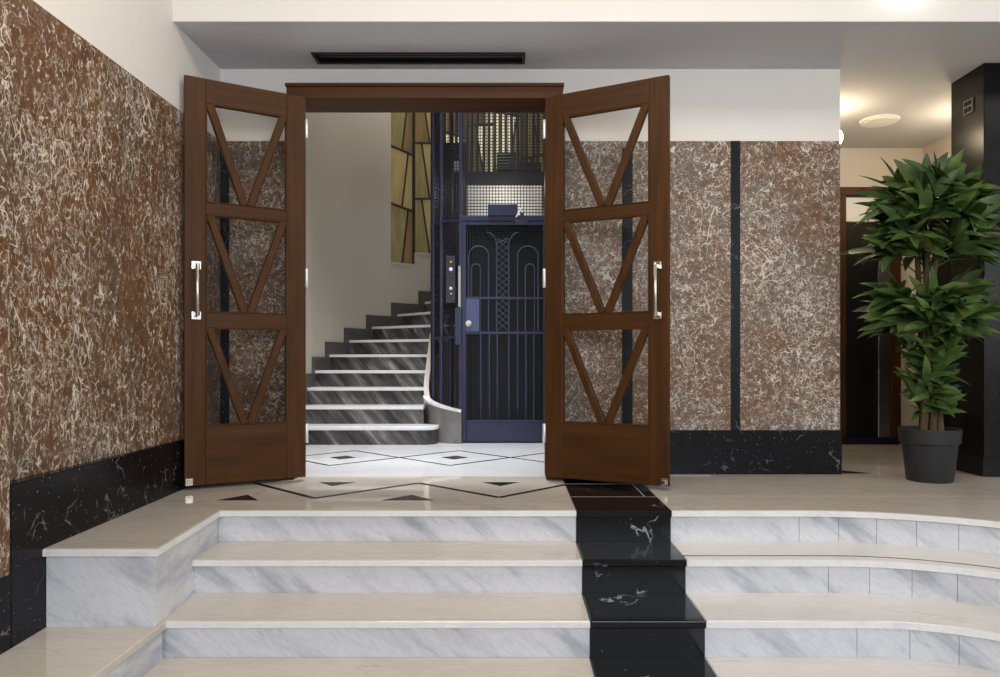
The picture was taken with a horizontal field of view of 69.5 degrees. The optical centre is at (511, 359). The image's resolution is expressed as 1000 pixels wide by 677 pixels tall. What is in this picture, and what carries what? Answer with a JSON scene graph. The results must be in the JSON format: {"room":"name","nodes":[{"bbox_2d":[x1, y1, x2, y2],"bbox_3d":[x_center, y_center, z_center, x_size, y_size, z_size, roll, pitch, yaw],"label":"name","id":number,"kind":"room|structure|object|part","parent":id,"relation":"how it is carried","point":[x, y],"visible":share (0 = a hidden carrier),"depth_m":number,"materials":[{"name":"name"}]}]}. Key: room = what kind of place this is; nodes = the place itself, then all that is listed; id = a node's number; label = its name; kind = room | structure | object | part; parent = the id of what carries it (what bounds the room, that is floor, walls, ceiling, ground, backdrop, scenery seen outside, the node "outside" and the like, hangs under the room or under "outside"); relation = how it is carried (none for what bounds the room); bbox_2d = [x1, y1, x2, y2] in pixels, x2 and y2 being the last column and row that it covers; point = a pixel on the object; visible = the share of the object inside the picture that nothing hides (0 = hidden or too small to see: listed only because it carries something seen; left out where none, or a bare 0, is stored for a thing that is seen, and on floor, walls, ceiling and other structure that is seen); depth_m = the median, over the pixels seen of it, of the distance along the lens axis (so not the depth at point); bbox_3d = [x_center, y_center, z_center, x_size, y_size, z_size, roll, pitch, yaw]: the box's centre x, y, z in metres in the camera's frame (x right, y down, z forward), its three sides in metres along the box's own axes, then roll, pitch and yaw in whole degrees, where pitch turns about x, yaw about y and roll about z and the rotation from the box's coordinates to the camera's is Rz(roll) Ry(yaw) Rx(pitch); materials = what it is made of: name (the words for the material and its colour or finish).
{"room":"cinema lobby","nodes":[
{"label":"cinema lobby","id":0,"kind":"room"},
{"bbox_2d":[0,0,219,577],"bbox_3d":[-1.812,-0.750,0.760,0.155,3.900,7.320,0,0,0],"label":"wall","id":1,"kind":"structure","parent":0,"point":[92,91],"depth_m":3.06,"materials":[{"name":"brown stone"}]},
{"bbox_2d":[0,439,190,654],"bbox_3d":[-1.810,0.885,0.760,0.159,0.910,7.320,0,0,0],"label":"baseboard","id":2,"kind":"structure","parent":1,"relation":"attached to","point":[49,508],"depth_m":2.77,"materials":[{"name":"black stone"}]},
{"bbox_2d":[173,0,999,20],"bbox_3d":[2.305,-2.194,3.830,8.390,0.812,0.060,0,0,0],"label":"ceiling","id":3,"kind":"structure","parent":1,"relation":"attached to","point":[183,10],"depth_m":3.80,"materials":[{"name":"white paint"}]},
{"bbox_2d":[306,113,543,408],"bbox_3d":[-0.683,-1.700,6.838,4.524,4.800,2.793,0,0,-30],"label":"wall","id":4,"kind":"structure","parent":0,"point":[352,276],"depth_m":7.42,"materials":[{"name":"beige paint"}]},
{"bbox_2d":[391,113,415,265],"bbox_3d":[-1.240,-2.599,8.023,0.338,3.086,0.137,0,0,-40],"label":"window","id":5,"kind":"structure","parent":4,"relation":"in","point":[402,124],"depth_m":8.03,"materials":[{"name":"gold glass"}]},
{"bbox_3d":[-1.240,-1.065,8.023,0.330,0.018,0.137,0,0,-40],"label":"sill","id":6,"kind":"part","parent":5,"relation":"part of","materials":[{"name":"beige paint"}]},
{"bbox_2d":[414,113,429,254],"bbox_3d":[-0.973,-2.661,8.206,0.337,2.941,0.137,0,0,-29],"label":"window","id":7,"kind":"structure","parent":4,"relation":"in","point":[421,120],"depth_m":8.18,"materials":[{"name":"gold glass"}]},
{"bbox_2d":[444,113,466,142],"bbox_3d":[-0.678,-2.733,8.338,0.335,2.815,0.137,0,0,-19],"label":"window","id":8,"kind":"structure","parent":4,"relation":"in","point":[448,114],"depth_m":8.33,"materials":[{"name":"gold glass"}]},
{"bbox_2d":[468,114,494,170],"bbox_3d":[-0.364,-2.796,8.415,0.337,2.671,0.137,0,0,-8],"label":"window","id":9,"kind":"structure","parent":4,"relation":"in","point":[473,128],"depth_m":8.40,"materials":[{"name":"glass"}]},
{"bbox_2d":[496,114,521,170],"bbox_3d":[-0.041,-2.869,8.431,0.338,2.546,0.143,0,0,0],"label":"window","id":10,"kind":"structure","parent":4,"relation":"in","point":[501,128],"depth_m":8.42,"materials":[{"name":"glass"}]},
{"bbox_2d":[522,114,543,208],"bbox_3d":[0.280,-2.932,8.393,0.339,2.401,0.137,0,0,12],"label":"window","id":11,"kind":"structure","parent":4,"relation":"in","point":[532,128],"depth_m":8.39,"materials":[{"name":"glass"}]},
{"bbox_2d":[43,442,999,549],"bbox_3d":[2.250,0.714,3.050,8.500,0.032,11.100,0,0,0],"label":"floor","id":12,"kind":"structure","parent":0,"point":[872,479],"depth_m":3.83,"materials":[{"name":"beige stone"}]},
{"bbox_2d":[306,291,461,444],"bbox_3d":[-1.076,-0.339,6.639,1.754,2.078,4.402,0,0,28],"label":"staircase","id":13,"kind":"structure","parent":12,"relation":"on","point":[371,387],"depth_m":6.43,"materials":[{"name":"grey stone"}]},
{"bbox_3d":[-1.215,-0.339,6.789,1.455,2.078,4.420,0,0,33],"label":"skirting","id":14,"kind":"part","parent":13,"relation":"part of","materials":[{"name":"grey stone"}]},
{"bbox_2d":[430,113,543,442],"bbox_3d":[-0.068,-1.401,6.640,1.335,4.202,1.292,0,0,0],"label":"lift","id":15,"kind":"object","parent":12,"relation":"on","point":[487,227],"visible":0.65,"depth_m":6.09,"materials":[{"name":"blue metal"}]},
{"bbox_3d":[-0.723,-1.550,6.500,0.024,3.900,0.024,0,0,0],"label":"corner post","id":16,"kind":"part","parent":15,"relation":"part of","materials":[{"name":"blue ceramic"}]},
{"bbox_3d":[-0.682,-1.550,6.291,0.024,3.900,0.024,0,0,0],"label":"corner post","id":17,"kind":"part","parent":15,"relation":"part of","materials":[{"name":"blue metal"}]},
{"bbox_3d":[-0.604,-1.550,6.168,0.024,3.900,0.024,0,0,0],"label":"corner post","id":18,"kind":"part","parent":15,"relation":"part of","materials":[{"name":"blue metal"}]},
{"bbox_3d":[-0.677,-0.190,6.651,0.220,0.020,1.252,0,0,-14],"label":"band rail","id":19,"kind":"part","parent":15,"relation":"part of","materials":[{"name":"blue metal"}]},
{"bbox_3d":[-0.677,-1.180,6.651,0.220,0.020,1.252,0,0,-14],"label":"band rail","id":20,"kind":"part","parent":15,"relation":"part of","materials":[{"name":"blue metal"}]},
{"bbox_3d":[-0.516,-0.679,6.069,0.080,0.396,0.022,0,0,0],"label":"control panel","id":21,"kind":"part","parent":15,"relation":"part of","materials":[{"name":"grey metal"}]},
{"bbox_3d":[-0.165,-1.400,6.700,1.024,4.200,0.034,0,0,0],"label":"guide rail","id":22,"kind":"part","parent":15,"relation":"part of","materials":[{"name":"metal"}]},
{"bbox_3d":[-0.362,-0.303,6.024,0.054,0.054,0.069,0,0,0],"label":"knob","id":23,"kind":"part","parent":15,"relation":"part of","materials":[{"name":"silver metal"}]},
{"bbox_3d":[-0.331,-0.376,6.068,0.114,0.272,0.024,0,0,0],"label":"lock plate","id":24,"kind":"part","parent":15,"relation":"part of","materials":[{"name":"blue metal"}]},
{"bbox_3d":[-0.062,-0.239,6.076,0.715,1.855,0.032,0,0,0],"label":"door","id":25,"kind":"part","parent":15,"relation":"part of","materials":[{"name":"blue metal"}]},
{"bbox_3d":[-0.085,-1.552,7.090,0.750,0.325,0.020,0,0,0],"label":"white panel","id":26,"kind":"part","parent":15,"relation":"part of","materials":[{"name":"white metal"}]},
{"bbox_3d":[-0.056,0.597,6.075,0.661,0.183,0.030,0,0,0],"label":"kick plate","id":27,"kind":"part","parent":15,"relation":"part of","materials":[{"name":"blue metal"}]},
{"bbox_3d":[-0.056,-0.375,6.072,0.661,0.314,0.020,0,0,0],"label":"cross rail","id":28,"kind":"part","parent":15,"relation":"part of","materials":[{"name":"blue metal"}]},
{"bbox_2d":[838,148,999,483],"bbox_3d":[2.451,-0.253,4.168,0.910,1.905,0.844,0,0,0],"label":"potted plant","id":29,"kind":"object","parent":12,"relation":"on","point":[930,448],"visible":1,"depth_m":4.08,"materials":[{"name":"green plant"}]},
{"bbox_3d":[2.430,0.548,4.190,0.328,0.304,0.328,0,0,0],"label":"pot","id":30,"kind":"part","parent":29,"relation":"part of","materials":[{"name":"plastic"}]},
{"bbox_2d":[951,63,999,476],"bbox_3d":[3.285,-0.543,4.486,0.936,2.486,0.358,0,0,0],"label":"pillar","id":31,"kind":"structure","parent":12,"relation":"on","point":[978,132],"depth_m":4.35,"materials":[{"name":"black stone"}]},
{"bbox_2d":[963,97,973,115],"bbox_3d":[2.827,-1.570,4.465,0.016,0.090,0.090,0,0,0],"label":"vent","id":32,"kind":"object","parent":31,"relation":"attached to","point":[968,105],"visible":1,"depth_m":4.45,"materials":[{"name":"black metal"}]},
{"bbox_2d":[220,69,839,429],"bbox_3d":[0.062,-1.135,4.478,3.904,3.130,0.124,0,0,0],"label":"wall","id":33,"kind":"structure","parent":0,"point":[755,153],"depth_m":4.42,"materials":[{"name":"brown stone"}]},
{"bbox_2d":[184,75,307,486],"bbox_3d":[-1.459,-0.424,4.002,0.660,2.205,0.102,0,0,-31],"label":"door","id":34,"kind":"structure","parent":33,"relation":"in","point":[242,451],"depth_m":4.00,"materials":[{"name":"brown wood"}]},
{"bbox_3d":[-1.684,-0.375,3.850,0.046,0.312,0.070,0,0,-31],"label":"pull handle","id":35,"kind":"part","parent":34,"relation":"part of","materials":[{"name":"silver metal"}]},
{"bbox_3d":[-1.482,-0.424,4.029,0.432,2.205,0.030,0,0,-31],"label":"rail","id":36,"kind":"part","parent":34,"relation":"part of","materials":[{"name":"brown wood"}]},
{"bbox_2d":[285,83,563,478],"bbox_3d":[-0.509,-0.457,4.319,1.626,2.313,0.262,0,0,0],"label":"trim","id":37,"kind":"structure","parent":33,"relation":"attached to","point":[320,97],"depth_m":4.20,"materials":[{"name":"brown wood"}]},
{"bbox_2d":[543,75,669,486],"bbox_3d":[0.500,-0.424,4.001,0.739,2.205,0.102,0,0,27],"label":"door","id":38,"kind":"structure","parent":33,"relation":"in","point":[608,451],"depth_m":4.00,"materials":[{"name":"brown wood"}]},
{"bbox_3d":[0.522,-0.424,4.029,0.512,2.205,0.030,0,0,27],"label":"rail","id":39,"kind":"part","parent":38,"relation":"part of","materials":[{"name":"brown wood"}]},
{"bbox_3d":[0.771,-0.375,3.845,0.046,0.312,0.070,0,0,27],"label":"pull handle","id":40,"kind":"part","parent":38,"relation":"part of","materials":[{"name":"silver metal"}]},
{"bbox_2d":[670,430,841,473],"bbox_3d":[0.118,0.565,5.226,3.816,0.270,1.648,0,0,0],"label":"baseboard","id":41,"kind":"structure","parent":33,"relation":"attached to","point":[691,451],"depth_m":4.40,"materials":[{"name":"black stone"}]},
{"bbox_2d":[173,21,999,147],"bbox_3d":[2.305,-1.826,5.001,8.390,0.080,2.398,0,0,0],"label":"ceiling","id":42,"kind":"structure","parent":0,"point":[906,69],"depth_m":4.09,"materials":[{"name":"grey paint"}]},
{"bbox_2d":[310,52,524,63],"bbox_3d":[-0.546,-1.821,4.260,1.249,0.080,0.162,0,0,0],"label":"ceiling vent","id":43,"kind":"object","parent":42,"relation":"in","point":[320,60],"visible":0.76,"depth_m":4.32,"materials":[{"name":"black metal"}]},
{"bbox_2d":[859,114,899,127],"bbox_3d":[2.735,-1.774,5.360,0.274,0.024,0.274,0,0,0],"label":"ceiling disc","id":44,"kind":"object","parent":42,"relation":"attached to","point":[881,120],"visible":1,"depth_m":5.32,"materials":[{"name":"white plastic"}]},
{"bbox_2d":[840,148,922,425],"bbox_3d":[2.757,-0.543,6.120,1.686,2.486,0.100,0,0,0],"label":"wall","id":45,"kind":"structure","parent":0,"point":[854,162],"depth_m":6.07,"materials":[{"name":"beige paint"}]},
{"bbox_2d":[840,187,900,444],"bbox_3d":[2.977,-0.375,6.035,0.554,2.150,0.150,0,0,0],"label":"door","id":46,"kind":"structure","parent":45,"relation":"in","point":[870,390],"depth_m":6.08,"materials":[{"name":"black wood"}]},
{"bbox_3d":[2.935,-1.270,6.090,0.270,0.200,0.020,0,0,0],"label":"transom panel","id":47,"kind":"part","parent":46,"relation":"part of","materials":[{"name":"white glass"}]},
{"bbox_2d":[923,134,950,277],"bbox_3d":[3.515,-0.543,5.400,0.100,2.486,1.360,0,0,0],"label":"wall","id":48,"kind":"structure","parent":0,"point":[940,147],"depth_m":5.85,"materials":[{"name":"beige paint"}]},
{"bbox_2d":[937,257,950,426],"bbox_3d":[3.420,-0.200,5.325,0.089,1.760,1.050,0,0,0],"label":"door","id":49,"kind":"structure","parent":48,"relation":"in","point":[944,270],"depth_m":5.71,"materials":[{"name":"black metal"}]},
{"bbox_3d":[0.205,1.316,-0.200,3.990,0.048,5.400,0,0,0],"label":"floor","id":50,"kind":"structure","parent":0,"visible":0},
{"bbox_2d":[0,510,999,676],"bbox_3d":[0.492,0.996,0.450,4.534,0.592,5.899,0,0,0],"label":"entrance steps","id":51,"kind":"structure","parent":50,"relation":"on","point":[578,593],"depth_m":2.89,"materials":[{"name":"beige stone"}]}
]}

